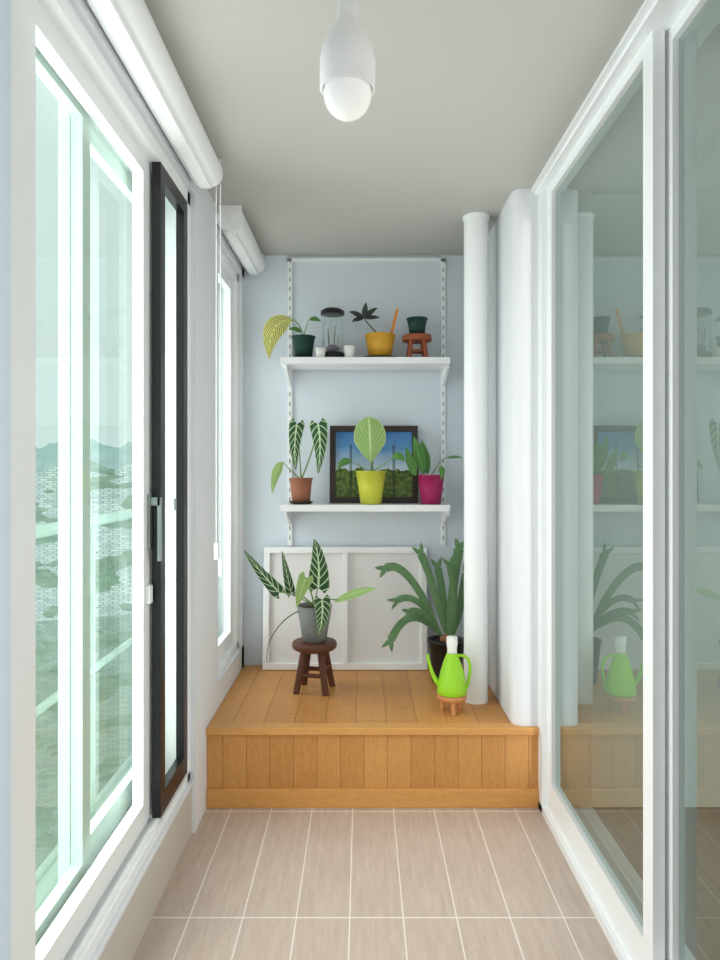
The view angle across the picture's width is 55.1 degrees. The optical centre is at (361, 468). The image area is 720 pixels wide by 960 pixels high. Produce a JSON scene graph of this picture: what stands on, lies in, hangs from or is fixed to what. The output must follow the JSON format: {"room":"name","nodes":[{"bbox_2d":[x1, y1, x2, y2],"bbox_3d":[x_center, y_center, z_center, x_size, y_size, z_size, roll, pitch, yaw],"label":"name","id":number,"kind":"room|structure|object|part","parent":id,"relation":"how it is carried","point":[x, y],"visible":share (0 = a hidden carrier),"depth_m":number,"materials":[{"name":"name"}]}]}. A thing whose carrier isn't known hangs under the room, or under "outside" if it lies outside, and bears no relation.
{"room":"enclosed balcony","nodes":[
{"label":"enclosed balcony","id":0,"kind":"room"},
{"bbox_2d":[69,0,243,959],"bbox_3d":[-0.710,0.114,0.913,0.180,2.472,5.426,0,0,0],"label":"wall","id":1,"kind":"structure","parent":0,"point":[121,940],"depth_m":2.62,"materials":[{"name":"paint"}]},
{"bbox_2d":[11,0,189,959],"bbox_3d":[-0.836,0.190,0.900,0.408,2.421,5.400,0,0,0],"label":"window","id":2,"kind":"structure","parent":1,"relation":"in","point":[100,858],"depth_m":1.80,"materials":[{"name":"white plastic"}]},
{"bbox_3d":[-0.922,0.785,0.900,0.235,1.229,5.400,0,0,0],"label":"exterior railing","id":3,"kind":"part","parent":2,"relation":"part of","materials":[{"name":"white metal"}]},
{"bbox_2d":[86,0,222,575],"bbox_3d":[-0.562,-0.365,0.508,0.116,1.511,4.037,0,0,0],"label":"roller blind","id":4,"kind":"object","parent":1,"relation":"attached to","point":[129,25],"visible":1,"depth_m":1.92,"materials":[{"name":"white plastic"}]},
{"bbox_2d":[0,0,10,959],"bbox_3d":[-0.629,0.054,-0.275,0.006,2.188,3.010,0,0,0],"label":"wall","id":5,"kind":"structure","parent":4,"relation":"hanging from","point":[5,5],"depth_m":1.21,"materials":[{"name":"white paint"}]},
{"bbox_2d":[218,244,237,675],"bbox_3d":[-0.719,-0.041,3.265,0.162,1.921,0.590,0,0,0],"label":"window","id":6,"kind":"structure","parent":1,"relation":"in","point":[227,583],"depth_m":3.48,"materials":[{"name":"white plastic"}]},
{"bbox_2d":[217,205,264,274],"bbox_3d":[-0.562,-1.065,3.270,0.116,0.113,0.680,0,0,0],"label":"housing","id":7,"kind":"object","parent":1,"relation":"attached to","point":[235,227],"visible":0.98,"depth_m":3.07,"materials":[{"name":"white plastic"}]},
{"bbox_2d":[244,255,463,664],"bbox_3d":[0.190,0.164,3.686,1.980,2.572,0.120,0,0,0],"label":"wall","id":8,"kind":"structure","parent":0,"point":[340,397],"depth_m":3.63,"materials":[{"name":"paint"}]},
{"bbox_2d":[280,258,449,544],"bbox_3d":[0.018,-0.352,3.501,0.837,1.505,0.249,0,0,0],"label":"shelf unit","id":9,"kind":"object","parent":8,"relation":"attached to","point":[289,363],"visible":0.91,"depth_m":3.47,"materials":[{"name":"white paint"}]},
{"bbox_2d":[263,315,320,358],"bbox_3d":[-0.361,-0.654,3.470,0.286,0.231,0.132,0,0,-17],"label":"potted plant","id":10,"kind":"object","parent":9,"relation":"on","point":[276,326],"visible":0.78,"depth_m":3.43,"materials":[{"name":"green plant"}]},
{"bbox_2d":[271,418,327,503],"bbox_3d":[-0.310,-0.042,3.466,0.278,0.433,0.132,0,0,0],"label":"potted plant","id":11,"kind":"object","parent":9,"relation":"on","point":[300,487],"visible":1,"depth_m":3.43,"materials":[{"name":"green plant"}]},
{"bbox_2d":[315,347,325,356],"bbox_3d":[-0.205,-0.575,3.415,0.052,0.050,0.052,0,0,0],"label":"cup","id":12,"kind":"object","parent":9,"relation":"on","point":[320,351],"visible":0.77,"depth_m":3.40,"materials":[{"name":"white ceramic"}]},
{"bbox_2d":[321,307,344,356],"bbox_3d":[-0.150,-0.681,3.500,0.124,0.264,0.124,0,0,0],"label":"jar","id":13,"kind":"object","parent":9,"relation":"on","point":[331,350],"visible":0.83,"depth_m":3.47,"materials":[{"name":"black"}]},
{"bbox_2d":[344,345,354,356],"bbox_3d":[-0.062,-0.580,3.420,0.056,0.060,0.056,0,0,0],"label":"cup","id":14,"kind":"object","parent":9,"relation":"on","point":[349,350],"visible":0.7,"depth_m":3.40,"materials":[{"name":"white ceramic"}]},
{"bbox_2d":[338,417,403,503],"bbox_3d":[0.045,-0.043,3.450,0.328,0.434,0.156,0,0,0],"label":"potted plant","id":15,"kind":"object","parent":9,"relation":"on","point":[369,433],"visible":1,"depth_m":3.44,"materials":[{"name":"green plant"}]},
{"bbox_2d":[330,426,417,502],"bbox_3d":[0.061,-0.024,3.565,0.455,0.400,0.064,0,0,0],"label":"picture frame","id":16,"kind":"object","parent":9,"relation":"on","point":[400,485],"visible":0.79,"depth_m":3.56,"materials":[{"name":"brown wood"}]},
{"bbox_2d":[350,303,398,356],"bbox_3d":[0.083,-0.695,3.491,0.200,0.290,0.225,0,0,41],"label":"potted plant","id":17,"kind":"object","parent":9,"relation":"on","point":[379,344],"visible":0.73,"depth_m":3.46,"materials":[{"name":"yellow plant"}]},
{"bbox_2d":[402,333,431,356],"bbox_3d":[0.278,-0.612,3.490,0.150,0.125,0.150,0,0,0],"label":"stand","id":18,"kind":"object","parent":9,"relation":"on","point":[410,339],"visible":0.89,"depth_m":3.44,"materials":[{"name":"brown wood"}]},
{"bbox_2d":[406,316,427,332],"bbox_3d":[0.278,-0.719,3.490,0.108,0.085,0.108,0,0,0],"label":"pot","id":19,"kind":"object","parent":18,"relation":"on","point":[416,324],"visible":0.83,"depth_m":3.45,"materials":[{"name":"teal ceramic"}]},
{"bbox_2d":[405,436,461,503],"bbox_3d":[0.357,0.005,3.450,0.285,0.339,0.138,0,0,0],"label":"potted plant","id":20,"kind":"object","parent":9,"relation":"on","point":[430,486],"visible":1,"depth_m":3.42,"materials":[{"name":"green plant"}]},
{"bbox_2d":[132,808,617,959],"bbox_3d":[0.050,1.400,0.497,1.700,0.100,4.594,0,0,0],"label":"floor","id":21,"kind":"structure","parent":0,"point":[249,883],"depth_m":2.22,"materials":[{"name":"tile"}]},
{"bbox_2d":[206,665,538,807],"bbox_3d":[0.042,1.190,3.182,1.324,0.321,0.888,0,0,0],"label":"deck","id":22,"kind":"object","parent":21,"relation":"on","point":[378,738],"visible":0.88,"depth_m":2.76,"materials":[{"name":"brown wood"}]},
{"bbox_2d":[292,637,336,695],"bbox_3d":[-0.222,0.915,3.220,0.210,0.227,0.210,0,0,0],"label":"stool","id":23,"kind":"object","parent":22,"relation":"on","point":[322,650],"visible":0.86,"depth_m":3.16,"materials":[{"name":"brown wood"}]},
{"bbox_2d":[244,539,375,658],"bbox_3d":[-0.236,0.599,3.211,0.610,0.552,0.183,0,0,0],"label":"potted plant","id":24,"kind":"object","parent":23,"relation":"on","point":[314,617],"visible":1,"depth_m":3.17,"materials":[{"name":"green plant"}]},
{"bbox_2d":[262,547,427,669],"bbox_3d":[-0.087,0.717,3.567,0.845,0.625,0.082,0,0,0],"label":"panel","id":25,"kind":"object","parent":22,"relation":"on","point":[360,626],"visible":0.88,"depth_m":3.57,"materials":[{"name":"white paint"}]},
{"bbox_2d":[375,538,463,681],"bbox_3d":[0.317,0.681,3.322,0.505,0.696,0.186,0,0,-22],"label":"potted fern","id":26,"kind":"object","parent":22,"relation":"on","point":[449,612],"visible":0.82,"depth_m":3.34,"materials":[{"name":"green plant"}]},
{"bbox_2d":[437,693,466,715],"bbox_3d":[0.382,0.991,2.930,0.124,0.075,0.124,0,0,0],"label":"stool","id":27,"kind":"object","parent":22,"relation":"on","point":[453,701],"visible":0.7,"depth_m":2.88,"materials":[{"name":"brown wood"}]},
{"bbox_2d":[426,635,471,697],"bbox_3d":[0.371,0.831,2.930,0.143,0.242,0.143,0,0,45],"label":"watering can","id":28,"kind":"object","parent":27,"relation":"on","point":[451,683],"visible":1,"depth_m":2.90,"materials":[{"name":"green plastic"}]},
{"bbox_2d":[462,212,489,704],"bbox_3d":[0.507,-0.046,3.070,0.119,2.152,0.119,0,0,0],"label":"pipe","id":29,"kind":"object","parent":22,"relation":"on","point":[475,223],"visible":0.98,"depth_m":3.02,"materials":[{"name":"white plastic"}]},
{"bbox_2d":[144,0,644,254],"bbox_3d":[0.190,-1.182,0.973,1.980,0.120,5.546,0,0,0],"label":"ceiling","id":30,"kind":"structure","parent":0,"point":[471,101],"depth_m":2.13,"materials":[{"name":"paint"}]},
{"bbox_2d":[320,0,374,121],"bbox_3d":[-0.026,-0.879,1.254,0.101,0.486,0.101,0,0,0],"label":"pendant lamp","id":31,"kind":"object","parent":30,"relation":"hanging from","point":[347,58],"visible":1,"depth_m":1.22,"materials":[{"name":"white glass"}]},
{"bbox_2d":[488,189,537,726],"bbox_3d":[0.893,0.114,3.193,0.575,2.472,0.866,0,0,0],"label":"column","id":32,"kind":"object","parent":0,"point":[513,237],"depth_m":2.78,"materials":[{"name":"white paint"}]},
{"bbox_2d":[592,138,719,959],"bbox_3d":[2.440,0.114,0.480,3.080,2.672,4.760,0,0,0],"label":"glass pane","id":33,"kind":"structure","parent":0,"point":[617,349],"depth_m":2.75,"materials":[{"name":"clear glass"}]},
{"bbox_2d":[531,0,719,959],"bbox_3d":[0.928,0.115,0.480,0.504,2.471,4.560,0,0,0],"label":"sliding door frame","id":34,"kind":"structure","parent":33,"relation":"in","point":[653,109],"depth_m":2.06,"materials":[{"name":"white plastic"}]},
{"label":"outside","id":35,"kind":"structure","parent":0,"visible":0},
{"bbox_2d":[36,439,131,869],"bbox_3d":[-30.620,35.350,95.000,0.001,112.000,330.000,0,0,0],"label":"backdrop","id":36,"kind":"structure","parent":35,"point":[110,467],"depth_m":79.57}
]}

